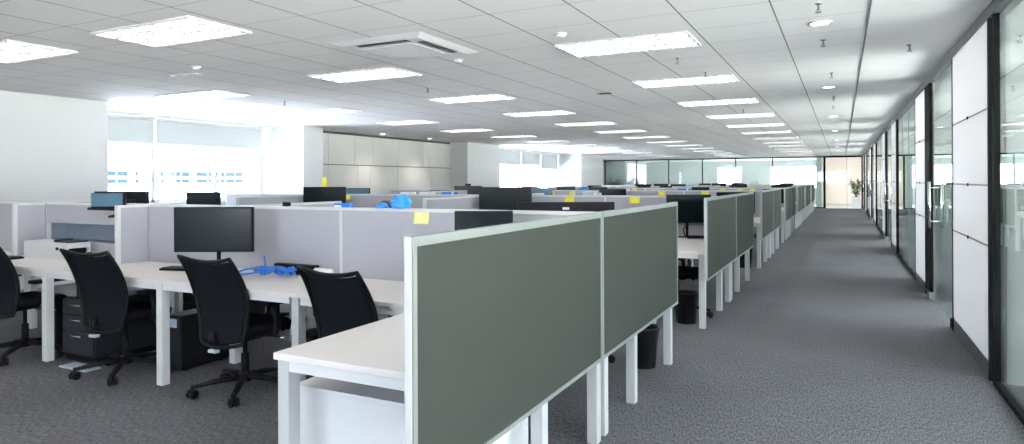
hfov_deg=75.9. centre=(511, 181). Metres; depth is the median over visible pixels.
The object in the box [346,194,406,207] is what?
screen
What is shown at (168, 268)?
keyboard
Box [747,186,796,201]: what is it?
screen
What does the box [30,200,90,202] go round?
divider
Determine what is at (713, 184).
monitor
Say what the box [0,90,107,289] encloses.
wall
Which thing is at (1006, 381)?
glass door
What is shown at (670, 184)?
monitor
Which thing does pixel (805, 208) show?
desk
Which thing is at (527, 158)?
roller blind
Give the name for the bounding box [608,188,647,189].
screen
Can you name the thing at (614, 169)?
wall
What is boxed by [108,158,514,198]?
window
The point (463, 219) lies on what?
monitor
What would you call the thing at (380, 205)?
plastic bag
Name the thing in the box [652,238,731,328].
desk
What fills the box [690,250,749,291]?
desk
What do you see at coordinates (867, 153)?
window
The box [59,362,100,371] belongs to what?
papers
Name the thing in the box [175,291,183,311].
desk
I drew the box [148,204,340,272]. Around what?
cubicle partition
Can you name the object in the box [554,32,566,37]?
smoke detector
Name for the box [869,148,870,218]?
wall
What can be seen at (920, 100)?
wall
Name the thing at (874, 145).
wall
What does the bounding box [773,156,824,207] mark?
window
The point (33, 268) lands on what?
desk
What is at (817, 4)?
sprinkler
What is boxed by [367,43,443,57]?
grille
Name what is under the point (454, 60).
smoke detector
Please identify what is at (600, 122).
recessed light
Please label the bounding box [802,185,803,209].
end panel
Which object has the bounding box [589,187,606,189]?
monitor
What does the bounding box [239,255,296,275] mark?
cable bundle
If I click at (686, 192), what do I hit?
screen
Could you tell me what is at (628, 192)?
screen
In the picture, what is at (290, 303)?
desk
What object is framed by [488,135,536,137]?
recessed light
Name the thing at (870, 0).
trim
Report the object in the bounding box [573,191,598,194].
divider
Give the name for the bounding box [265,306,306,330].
office chair
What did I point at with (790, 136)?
recessed light
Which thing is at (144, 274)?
desk
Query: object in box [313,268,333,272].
paper roll
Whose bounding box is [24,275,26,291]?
desk
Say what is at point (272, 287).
desk
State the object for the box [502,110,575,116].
recessed light
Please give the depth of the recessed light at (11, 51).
6.02 m
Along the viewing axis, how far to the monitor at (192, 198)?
11.04 m
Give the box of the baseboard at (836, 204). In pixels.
[823,203,861,205]
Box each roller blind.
[108,114,154,143]
[155,118,261,149]
[500,149,520,164]
[521,151,540,165]
[541,153,557,169]
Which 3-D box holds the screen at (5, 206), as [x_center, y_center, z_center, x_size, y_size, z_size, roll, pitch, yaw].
[-5.284,0.475,6.819,1.628,0.538,0.050,0,0,27]
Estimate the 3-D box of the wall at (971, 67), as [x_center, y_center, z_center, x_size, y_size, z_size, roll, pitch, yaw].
[3.780,0.126,5.400,0.058,2.560,1.745,0,0,27]
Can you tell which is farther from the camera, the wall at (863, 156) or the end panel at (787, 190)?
the wall at (863, 156)
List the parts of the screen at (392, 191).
frame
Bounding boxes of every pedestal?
[62,288,155,362]
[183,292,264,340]
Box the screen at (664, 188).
[663,188,723,189]
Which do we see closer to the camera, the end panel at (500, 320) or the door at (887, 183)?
the end panel at (500, 320)
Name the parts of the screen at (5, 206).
frame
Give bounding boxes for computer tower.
[54,303,63,349]
[170,308,228,370]
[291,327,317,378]
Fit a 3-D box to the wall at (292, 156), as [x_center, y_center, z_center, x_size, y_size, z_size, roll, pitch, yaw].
[-4.957,0.122,14.578,1.450,2.641,0.600,0,0,27]
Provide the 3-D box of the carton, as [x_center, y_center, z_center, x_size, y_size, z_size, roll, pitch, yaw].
[-1.229,0.174,4.780,0.140,0.030,0.046,0,0,27]
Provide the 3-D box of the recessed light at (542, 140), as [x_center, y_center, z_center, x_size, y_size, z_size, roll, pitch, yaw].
[1.089,-1.214,19.818,1.170,0.020,0.584,0,0,27]
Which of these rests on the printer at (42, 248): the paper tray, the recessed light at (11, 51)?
the paper tray
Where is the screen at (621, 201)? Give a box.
[605,195,714,235]
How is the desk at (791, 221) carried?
on the floor
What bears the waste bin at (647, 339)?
on the floor
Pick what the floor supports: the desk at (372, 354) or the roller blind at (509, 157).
the desk at (372, 354)
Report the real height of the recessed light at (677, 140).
0.020 m
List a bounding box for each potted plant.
[605,177,621,184]
[849,179,860,207]
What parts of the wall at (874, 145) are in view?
panel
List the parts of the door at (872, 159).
post, glass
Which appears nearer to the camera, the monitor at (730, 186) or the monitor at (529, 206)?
the monitor at (529, 206)
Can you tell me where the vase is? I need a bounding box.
[380,200,391,207]
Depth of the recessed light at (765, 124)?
14.37 m
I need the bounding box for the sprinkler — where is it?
[814,3,821,12]
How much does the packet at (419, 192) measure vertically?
0.036 m
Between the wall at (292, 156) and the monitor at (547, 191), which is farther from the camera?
the wall at (292, 156)
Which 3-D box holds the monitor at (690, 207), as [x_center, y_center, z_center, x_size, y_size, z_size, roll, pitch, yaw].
[2.096,0.414,7.829,0.525,0.517,0.180,0,0,0]
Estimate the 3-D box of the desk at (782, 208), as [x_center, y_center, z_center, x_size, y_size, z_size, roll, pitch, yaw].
[5.828,1.027,16.012,1.630,0.740,1.750,0,0,27]
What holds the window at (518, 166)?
in the wall
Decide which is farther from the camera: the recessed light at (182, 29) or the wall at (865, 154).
the wall at (865, 154)
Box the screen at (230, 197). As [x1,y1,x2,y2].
[226,193,274,204]
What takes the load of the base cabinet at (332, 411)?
on the floor
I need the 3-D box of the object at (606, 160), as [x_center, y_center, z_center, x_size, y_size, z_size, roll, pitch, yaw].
[6.337,0.074,38.034,1.872,2.641,0.060,0,0,27]
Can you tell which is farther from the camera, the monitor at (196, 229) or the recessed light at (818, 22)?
the recessed light at (818, 22)
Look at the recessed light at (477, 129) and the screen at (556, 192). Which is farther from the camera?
the recessed light at (477, 129)
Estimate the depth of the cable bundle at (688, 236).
7.67 m
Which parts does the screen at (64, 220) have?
panel, frame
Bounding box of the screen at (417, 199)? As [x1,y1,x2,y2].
[407,194,478,208]
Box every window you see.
[108,113,261,203]
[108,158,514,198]
[503,149,556,187]
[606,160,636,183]
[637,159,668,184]
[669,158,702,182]
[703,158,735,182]
[722,166,808,184]
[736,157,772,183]
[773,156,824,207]
[866,151,869,217]
[876,137,881,233]
[896,102,914,277]
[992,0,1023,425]
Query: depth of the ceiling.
7.02 m
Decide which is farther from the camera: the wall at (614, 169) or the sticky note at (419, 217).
the wall at (614, 169)
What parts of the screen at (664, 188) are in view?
frame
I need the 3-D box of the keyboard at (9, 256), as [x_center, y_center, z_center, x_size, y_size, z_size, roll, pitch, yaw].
[-4.659,0.690,5.979,0.430,0.022,0.140,0,0,21]
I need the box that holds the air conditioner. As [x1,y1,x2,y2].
[329,31,477,60]
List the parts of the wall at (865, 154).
panel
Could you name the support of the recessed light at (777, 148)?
in the ceiling
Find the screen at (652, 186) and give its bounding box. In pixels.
[652,186,693,187]
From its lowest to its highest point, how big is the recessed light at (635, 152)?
0.020 m
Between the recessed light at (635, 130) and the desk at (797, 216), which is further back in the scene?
the desk at (797, 216)
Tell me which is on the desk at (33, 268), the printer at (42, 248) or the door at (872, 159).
the printer at (42, 248)
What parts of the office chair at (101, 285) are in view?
backrest frame, backrest, seat, armrest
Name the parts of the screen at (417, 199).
panel, frame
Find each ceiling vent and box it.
[170,72,201,76]
[596,92,614,94]
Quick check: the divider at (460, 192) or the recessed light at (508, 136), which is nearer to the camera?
the divider at (460, 192)
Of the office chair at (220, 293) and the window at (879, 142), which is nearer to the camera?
the office chair at (220, 293)
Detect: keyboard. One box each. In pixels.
[8,255,23,259]
[159,266,183,270]
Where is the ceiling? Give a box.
[0,0,1023,162]
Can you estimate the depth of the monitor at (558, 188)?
18.68 m
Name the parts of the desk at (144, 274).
leg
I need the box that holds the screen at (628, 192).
[626,190,683,195]
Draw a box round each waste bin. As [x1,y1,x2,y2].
[637,324,659,368]
[675,290,698,323]
[740,248,752,267]
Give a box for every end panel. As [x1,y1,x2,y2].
[404,212,602,443]
[600,202,677,359]
[704,194,736,280]
[736,192,753,258]
[760,189,773,239]
[773,188,780,230]
[784,187,790,222]
[791,186,795,217]
[797,185,801,212]
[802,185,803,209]
[805,185,808,206]
[808,184,809,203]
[811,184,812,202]
[813,184,814,200]
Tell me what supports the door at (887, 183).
in the wall at (893, 126)
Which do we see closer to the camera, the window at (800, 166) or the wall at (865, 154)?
the wall at (865, 154)
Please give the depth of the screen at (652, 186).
22.45 m
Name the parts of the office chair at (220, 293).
backrest, backrest frame, seat, armrest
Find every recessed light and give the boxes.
[0,39,78,63]
[90,15,251,47]
[155,89,248,100]
[286,108,361,114]
[307,66,421,82]
[375,120,438,124]
[427,93,515,103]
[439,128,494,132]
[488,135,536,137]
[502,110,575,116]
[526,140,569,142]
[555,31,700,57]
[555,121,616,126]
[558,144,594,145]
[583,147,615,148]
[593,129,646,132]
[607,150,635,151]
[623,135,668,138]
[623,152,650,153]
[632,74,738,88]
[646,140,687,142]
[664,144,702,146]
[676,97,760,106]
[680,147,714,148]
[694,150,723,151]
[705,112,774,118]
[725,123,784,127]
[740,130,791,133]
[752,136,797,139]
[761,141,801,143]
[769,145,805,146]
[776,148,808,149]
[780,150,810,151]
[808,20,831,25]
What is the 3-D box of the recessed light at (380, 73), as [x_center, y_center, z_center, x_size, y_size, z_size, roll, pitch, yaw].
[-1.672,-1.202,7.440,1.170,0.020,0.584,0,0,27]
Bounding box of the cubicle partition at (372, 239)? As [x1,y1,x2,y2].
[341,207,591,280]
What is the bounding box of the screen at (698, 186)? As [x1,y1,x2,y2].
[698,186,728,187]
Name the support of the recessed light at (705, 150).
in the ceiling
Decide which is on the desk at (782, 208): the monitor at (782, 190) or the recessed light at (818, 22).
the monitor at (782, 190)
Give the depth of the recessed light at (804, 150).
27.37 m
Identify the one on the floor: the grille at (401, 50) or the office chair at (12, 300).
the office chair at (12, 300)
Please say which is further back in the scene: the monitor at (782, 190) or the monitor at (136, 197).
the monitor at (782, 190)
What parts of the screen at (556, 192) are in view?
panel, frame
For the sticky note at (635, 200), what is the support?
attached to the screen at (621, 201)
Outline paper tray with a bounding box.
[54,239,87,242]
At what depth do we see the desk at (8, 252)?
6.49 m
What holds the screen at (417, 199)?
attached to the desk
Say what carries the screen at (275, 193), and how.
attached to the desk
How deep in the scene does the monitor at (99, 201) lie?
5.80 m
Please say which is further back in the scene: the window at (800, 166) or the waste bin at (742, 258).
the window at (800, 166)
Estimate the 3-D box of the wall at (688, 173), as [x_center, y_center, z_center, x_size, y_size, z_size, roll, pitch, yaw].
[13.096,0.046,41.655,12.000,2.641,0.200,0,0,27]
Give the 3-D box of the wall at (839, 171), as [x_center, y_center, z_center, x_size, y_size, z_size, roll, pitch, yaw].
[20.172,-0.044,35.861,5.750,2.521,0.200,0,0,27]
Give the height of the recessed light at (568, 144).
0.020 m
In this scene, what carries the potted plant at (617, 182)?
on the floor
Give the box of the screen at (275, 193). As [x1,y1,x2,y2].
[275,193,302,194]
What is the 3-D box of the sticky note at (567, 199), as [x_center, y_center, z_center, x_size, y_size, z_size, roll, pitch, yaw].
[0.766,0.243,8.783,0.132,0.082,0.016,0,0,27]
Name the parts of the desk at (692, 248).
leg, leg, leg, leg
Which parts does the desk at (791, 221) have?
leg, leg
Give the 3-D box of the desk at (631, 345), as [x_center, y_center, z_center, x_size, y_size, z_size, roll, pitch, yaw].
[0.227,1.051,4.854,1.620,0.740,1.375,0,0,27]
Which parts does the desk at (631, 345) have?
leg, leg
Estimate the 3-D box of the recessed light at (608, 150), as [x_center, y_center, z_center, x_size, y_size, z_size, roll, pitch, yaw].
[4.322,-1.228,26.252,1.170,0.020,0.584,0,0,27]
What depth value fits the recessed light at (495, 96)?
9.53 m
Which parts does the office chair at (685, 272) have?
seat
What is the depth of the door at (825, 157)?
32.85 m
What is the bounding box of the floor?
[0,204,1023,443]
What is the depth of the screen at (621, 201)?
8.30 m
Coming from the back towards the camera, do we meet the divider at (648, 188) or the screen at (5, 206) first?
the divider at (648, 188)
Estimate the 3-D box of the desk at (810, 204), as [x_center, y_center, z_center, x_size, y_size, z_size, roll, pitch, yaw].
[12.298,1.000,28.890,1.630,0.740,1.750,0,0,27]
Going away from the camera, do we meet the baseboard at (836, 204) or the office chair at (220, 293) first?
the office chair at (220, 293)
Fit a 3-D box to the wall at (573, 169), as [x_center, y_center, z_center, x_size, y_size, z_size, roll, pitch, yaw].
[3.101,0.088,30.673,1.400,2.641,3.000,0,0,27]
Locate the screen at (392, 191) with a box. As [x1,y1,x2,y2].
[391,190,429,193]
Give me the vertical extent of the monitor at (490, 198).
0.610 m
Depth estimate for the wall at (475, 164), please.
20.66 m
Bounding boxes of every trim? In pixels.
[846,0,871,151]
[862,0,1021,156]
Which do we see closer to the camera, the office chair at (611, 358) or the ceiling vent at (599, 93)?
the office chair at (611, 358)
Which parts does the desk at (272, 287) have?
leg, leg, power strip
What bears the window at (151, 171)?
in the wall
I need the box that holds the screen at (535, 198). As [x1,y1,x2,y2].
[532,195,604,201]
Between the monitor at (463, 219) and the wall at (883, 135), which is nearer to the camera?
the monitor at (463, 219)
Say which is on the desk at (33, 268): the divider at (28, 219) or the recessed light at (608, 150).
the divider at (28, 219)
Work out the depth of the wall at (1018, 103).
4.51 m
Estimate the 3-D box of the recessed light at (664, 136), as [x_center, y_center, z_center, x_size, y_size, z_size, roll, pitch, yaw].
[3.715,-1.225,18.163,1.170,0.020,0.584,0,0,27]
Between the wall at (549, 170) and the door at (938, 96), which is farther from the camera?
the wall at (549, 170)
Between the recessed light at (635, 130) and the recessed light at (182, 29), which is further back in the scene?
the recessed light at (635, 130)
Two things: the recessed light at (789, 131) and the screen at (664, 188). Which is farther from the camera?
the screen at (664, 188)
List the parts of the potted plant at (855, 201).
pot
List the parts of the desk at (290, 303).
leg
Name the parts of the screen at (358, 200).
frame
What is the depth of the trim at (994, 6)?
6.02 m
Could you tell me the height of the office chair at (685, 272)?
0.956 m
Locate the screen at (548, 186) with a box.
[548,186,577,187]
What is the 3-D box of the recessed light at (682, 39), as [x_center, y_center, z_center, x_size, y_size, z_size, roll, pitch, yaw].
[1.035,-1.214,5.856,1.170,0.020,0.584,0,0,27]
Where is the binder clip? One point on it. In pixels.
(285, 203)
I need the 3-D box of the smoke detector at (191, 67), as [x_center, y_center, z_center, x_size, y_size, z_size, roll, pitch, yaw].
[-3.319,-1.190,6.880,0.110,0.032,0.110,0,0,27]
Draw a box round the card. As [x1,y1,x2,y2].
[322,177,326,186]
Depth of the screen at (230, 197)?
11.63 m
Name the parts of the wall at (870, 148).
panel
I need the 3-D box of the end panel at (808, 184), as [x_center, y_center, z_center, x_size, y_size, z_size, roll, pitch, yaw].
[11.720,0.509,25.894,0.030,0.789,1.729,0,0,27]
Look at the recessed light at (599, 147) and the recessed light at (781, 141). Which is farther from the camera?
the recessed light at (599, 147)
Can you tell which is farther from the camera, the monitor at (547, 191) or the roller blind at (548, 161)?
the roller blind at (548, 161)
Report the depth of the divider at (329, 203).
6.06 m
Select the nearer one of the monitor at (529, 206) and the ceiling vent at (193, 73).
the monitor at (529, 206)
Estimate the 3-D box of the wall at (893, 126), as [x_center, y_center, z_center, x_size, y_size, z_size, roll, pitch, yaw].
[7.686,0.109,13.174,0.058,2.560,1.425,0,0,27]
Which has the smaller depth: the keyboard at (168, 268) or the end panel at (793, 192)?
the keyboard at (168, 268)
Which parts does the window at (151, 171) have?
sill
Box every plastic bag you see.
[375,202,388,207]
[389,194,411,208]
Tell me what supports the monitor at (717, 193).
on the desk at (766, 241)
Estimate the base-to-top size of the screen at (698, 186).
0.534 m
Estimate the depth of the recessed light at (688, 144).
22.36 m
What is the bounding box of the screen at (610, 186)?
[610,186,651,187]
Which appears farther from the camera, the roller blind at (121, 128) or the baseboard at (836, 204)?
the baseboard at (836, 204)
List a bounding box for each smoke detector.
[190,66,200,69]
[453,59,463,62]
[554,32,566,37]
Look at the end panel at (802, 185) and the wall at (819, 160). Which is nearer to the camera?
the end panel at (802, 185)
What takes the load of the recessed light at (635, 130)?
in the ceiling
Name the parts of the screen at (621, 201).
frame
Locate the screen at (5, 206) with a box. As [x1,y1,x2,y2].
[0,201,45,249]
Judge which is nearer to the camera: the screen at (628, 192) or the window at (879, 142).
the screen at (628, 192)
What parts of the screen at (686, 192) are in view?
frame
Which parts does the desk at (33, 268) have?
leg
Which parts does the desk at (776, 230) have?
leg, leg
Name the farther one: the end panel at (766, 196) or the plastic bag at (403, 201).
the end panel at (766, 196)
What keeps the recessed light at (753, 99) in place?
in the ceiling
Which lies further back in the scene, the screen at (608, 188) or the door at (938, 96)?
the screen at (608, 188)
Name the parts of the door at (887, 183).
post, handle, glass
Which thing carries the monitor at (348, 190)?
on the desk
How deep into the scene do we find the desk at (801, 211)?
22.16 m
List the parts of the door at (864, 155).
post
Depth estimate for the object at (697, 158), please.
36.03 m
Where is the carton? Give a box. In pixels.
[334,203,352,207]
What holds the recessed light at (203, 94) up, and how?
in the ceiling
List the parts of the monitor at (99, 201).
arm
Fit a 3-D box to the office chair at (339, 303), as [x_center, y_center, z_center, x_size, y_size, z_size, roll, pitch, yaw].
[-0.822,0.946,3.852,0.694,0.956,0.707,0,0,32]
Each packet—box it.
[400,192,415,193]
[419,192,434,193]
[442,192,457,194]
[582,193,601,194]
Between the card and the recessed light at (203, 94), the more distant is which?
the card
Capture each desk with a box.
[4,250,11,254]
[10,255,67,328]
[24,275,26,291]
[42,261,239,361]
[156,262,366,385]
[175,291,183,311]
[241,303,291,352]
[273,278,607,443]
[626,308,672,403]
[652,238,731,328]
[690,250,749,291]
[754,217,770,268]
[761,207,788,242]
[771,228,778,253]
[789,216,793,234]
[795,202,799,228]
[800,210,802,223]
[803,198,806,219]
[809,195,811,213]
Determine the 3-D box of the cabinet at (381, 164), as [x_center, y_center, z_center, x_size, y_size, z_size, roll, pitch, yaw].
[-3.688,0.117,17.829,0.800,2.641,6.350,0,0,27]
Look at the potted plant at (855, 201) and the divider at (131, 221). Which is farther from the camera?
the potted plant at (855, 201)
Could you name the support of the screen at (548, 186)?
attached to the desk
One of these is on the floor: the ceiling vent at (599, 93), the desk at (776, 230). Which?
the desk at (776, 230)
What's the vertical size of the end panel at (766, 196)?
0.789 m
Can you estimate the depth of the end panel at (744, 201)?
8.68 m
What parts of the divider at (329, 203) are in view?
panel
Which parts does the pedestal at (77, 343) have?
drawer, drawer, drawer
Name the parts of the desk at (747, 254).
leg, leg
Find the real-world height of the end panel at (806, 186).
0.789 m
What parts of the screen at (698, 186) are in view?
frame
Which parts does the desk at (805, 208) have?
leg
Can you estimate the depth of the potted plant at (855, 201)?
33.71 m
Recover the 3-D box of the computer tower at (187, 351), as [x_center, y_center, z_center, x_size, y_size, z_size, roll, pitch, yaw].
[-2.466,1.222,5.149,0.180,0.420,0.436,0,0,27]
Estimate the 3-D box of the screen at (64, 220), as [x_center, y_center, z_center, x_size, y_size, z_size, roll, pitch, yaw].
[-3.843,0.469,6.180,1.518,0.538,0.202,0,0,27]
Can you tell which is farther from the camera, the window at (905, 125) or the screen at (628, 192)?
the screen at (628, 192)
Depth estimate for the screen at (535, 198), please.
8.80 m
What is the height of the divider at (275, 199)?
0.488 m
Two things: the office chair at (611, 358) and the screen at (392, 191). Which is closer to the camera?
the office chair at (611, 358)
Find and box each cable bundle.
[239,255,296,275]
[683,223,703,238]
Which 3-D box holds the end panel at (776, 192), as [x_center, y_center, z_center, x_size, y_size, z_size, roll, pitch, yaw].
[5.250,0.537,13.016,0.030,0.789,1.729,0,0,27]
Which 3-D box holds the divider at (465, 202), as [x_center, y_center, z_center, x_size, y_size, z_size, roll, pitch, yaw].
[-0.617,0.438,8.458,0.040,0.488,1.822,0,0,27]
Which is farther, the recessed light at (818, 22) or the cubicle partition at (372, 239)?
the recessed light at (818, 22)
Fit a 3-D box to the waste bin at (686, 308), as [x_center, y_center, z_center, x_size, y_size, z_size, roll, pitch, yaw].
[1.744,1.261,6.580,0.252,0.307,0.252,0,0,27]
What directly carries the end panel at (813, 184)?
attached to the desk
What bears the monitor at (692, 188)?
on the desk
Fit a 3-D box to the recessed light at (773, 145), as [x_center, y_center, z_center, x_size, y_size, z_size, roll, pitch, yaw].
[9.655,-1.250,23.013,1.170,0.020,0.584,0,0,27]
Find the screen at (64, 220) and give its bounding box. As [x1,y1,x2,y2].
[46,202,142,256]
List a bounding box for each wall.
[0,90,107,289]
[254,125,322,193]
[450,142,499,189]
[548,161,625,185]
[552,154,602,185]
[604,161,625,184]
[626,160,815,203]
[816,157,822,206]
[823,158,860,202]
[863,156,863,208]
[865,154,866,213]
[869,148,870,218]
[873,143,875,225]
[882,133,884,237]
[891,121,896,253]
[915,89,926,293]
[924,2,1023,385]
[951,18,992,380]
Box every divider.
[12,203,44,255]
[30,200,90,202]
[115,204,147,263]
[235,195,302,204]
[246,201,341,206]
[423,196,478,209]
[430,190,467,194]
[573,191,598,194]
[644,188,663,189]
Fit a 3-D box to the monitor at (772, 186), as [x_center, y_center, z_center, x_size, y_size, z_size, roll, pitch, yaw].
[8.502,0.381,20.729,0.600,0.530,0.180,0,0,11]
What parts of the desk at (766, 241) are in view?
leg, leg, leg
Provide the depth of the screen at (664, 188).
17.63 m
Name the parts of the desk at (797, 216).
leg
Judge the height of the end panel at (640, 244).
0.789 m
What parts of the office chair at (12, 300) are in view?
backrest, backrest frame, seat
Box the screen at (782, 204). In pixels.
[724,188,783,206]
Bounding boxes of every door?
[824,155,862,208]
[863,155,864,210]
[870,147,873,221]
[884,127,890,244]
[925,62,951,328]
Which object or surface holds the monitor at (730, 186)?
on the desk
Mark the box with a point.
(580, 188)
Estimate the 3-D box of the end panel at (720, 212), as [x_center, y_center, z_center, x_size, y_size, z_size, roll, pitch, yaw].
[2.270,0.549,7.086,0.030,0.789,1.934,0,0,27]
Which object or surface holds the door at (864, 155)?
in the wall at (863, 156)
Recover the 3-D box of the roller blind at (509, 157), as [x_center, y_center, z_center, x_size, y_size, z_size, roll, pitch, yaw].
[-0.066,-0.927,25.268,0.056,0.558,1.860,0,0,27]
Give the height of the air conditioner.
0.034 m
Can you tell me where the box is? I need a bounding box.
[579,187,588,189]
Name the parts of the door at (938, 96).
post, handle, glass, glass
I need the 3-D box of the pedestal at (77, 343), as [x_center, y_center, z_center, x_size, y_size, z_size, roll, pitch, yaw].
[-3.330,1.185,5.435,0.420,0.500,0.562,0,0,27]
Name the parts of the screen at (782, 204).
frame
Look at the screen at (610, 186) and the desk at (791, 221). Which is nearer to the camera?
the desk at (791, 221)
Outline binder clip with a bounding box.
[282,200,290,205]
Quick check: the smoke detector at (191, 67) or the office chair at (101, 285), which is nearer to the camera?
the office chair at (101, 285)
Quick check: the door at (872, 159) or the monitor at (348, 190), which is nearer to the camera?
the monitor at (348, 190)
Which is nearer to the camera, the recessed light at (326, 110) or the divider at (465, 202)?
the divider at (465, 202)
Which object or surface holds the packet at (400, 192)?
on the screen at (417, 199)
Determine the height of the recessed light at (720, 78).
0.020 m
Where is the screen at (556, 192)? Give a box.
[552,190,598,194]
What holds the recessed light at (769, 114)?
in the ceiling
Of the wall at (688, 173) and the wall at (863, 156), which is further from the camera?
the wall at (688, 173)
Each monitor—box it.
[87,193,126,258]
[94,191,148,203]
[174,207,253,263]
[186,192,220,204]
[303,187,345,202]
[346,188,369,193]
[454,186,481,194]
[455,211,512,229]
[479,187,531,209]
[517,202,614,211]
[532,188,551,194]
[557,187,574,189]
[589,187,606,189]
[599,189,625,194]
[635,184,651,185]
[666,194,710,237]
[670,184,685,185]
[691,187,708,189]
[712,183,725,185]
[716,192,754,212]
[729,185,746,187]
[763,189,783,202]
[771,185,791,187]
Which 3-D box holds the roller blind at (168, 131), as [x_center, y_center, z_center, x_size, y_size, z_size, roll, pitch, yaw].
[-6.069,-0.940,13.321,0.056,0.483,2.480,0,0,27]
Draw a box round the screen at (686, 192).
[684,190,761,216]
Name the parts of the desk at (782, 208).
leg, leg, leg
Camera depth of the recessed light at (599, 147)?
24.14 m
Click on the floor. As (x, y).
(833, 340)
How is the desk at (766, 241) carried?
on the floor
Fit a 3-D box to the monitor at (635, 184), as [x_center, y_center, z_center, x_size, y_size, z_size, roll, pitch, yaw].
[4.733,0.380,23.630,0.571,0.563,0.180,0,0,11]
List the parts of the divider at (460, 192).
frame, panel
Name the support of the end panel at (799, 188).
attached to the desk at (801, 211)
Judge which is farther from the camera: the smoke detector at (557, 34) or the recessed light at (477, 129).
the recessed light at (477, 129)
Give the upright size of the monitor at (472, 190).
0.585 m
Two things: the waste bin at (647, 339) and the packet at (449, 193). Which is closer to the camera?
the waste bin at (647, 339)
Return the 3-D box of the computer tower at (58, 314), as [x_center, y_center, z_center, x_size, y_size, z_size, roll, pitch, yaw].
[-3.838,1.228,5.760,0.180,0.420,0.436,0,0,27]
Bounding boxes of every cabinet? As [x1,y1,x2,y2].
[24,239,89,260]
[300,376,527,443]
[323,131,450,193]
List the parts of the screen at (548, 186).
frame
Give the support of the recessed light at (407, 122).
in the ceiling
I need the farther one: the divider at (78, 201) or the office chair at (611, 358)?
the divider at (78, 201)
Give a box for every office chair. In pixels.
[0,247,67,365]
[59,248,172,385]
[177,254,290,407]
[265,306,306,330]
[296,265,378,338]
[608,354,614,362]
[674,258,712,317]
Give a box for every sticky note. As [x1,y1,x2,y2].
[413,212,428,223]
[565,197,573,201]
[629,197,639,203]
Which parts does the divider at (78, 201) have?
frame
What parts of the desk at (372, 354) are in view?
leg, leg, leg, leg, leg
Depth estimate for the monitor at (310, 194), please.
9.94 m
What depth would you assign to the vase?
4.70 m

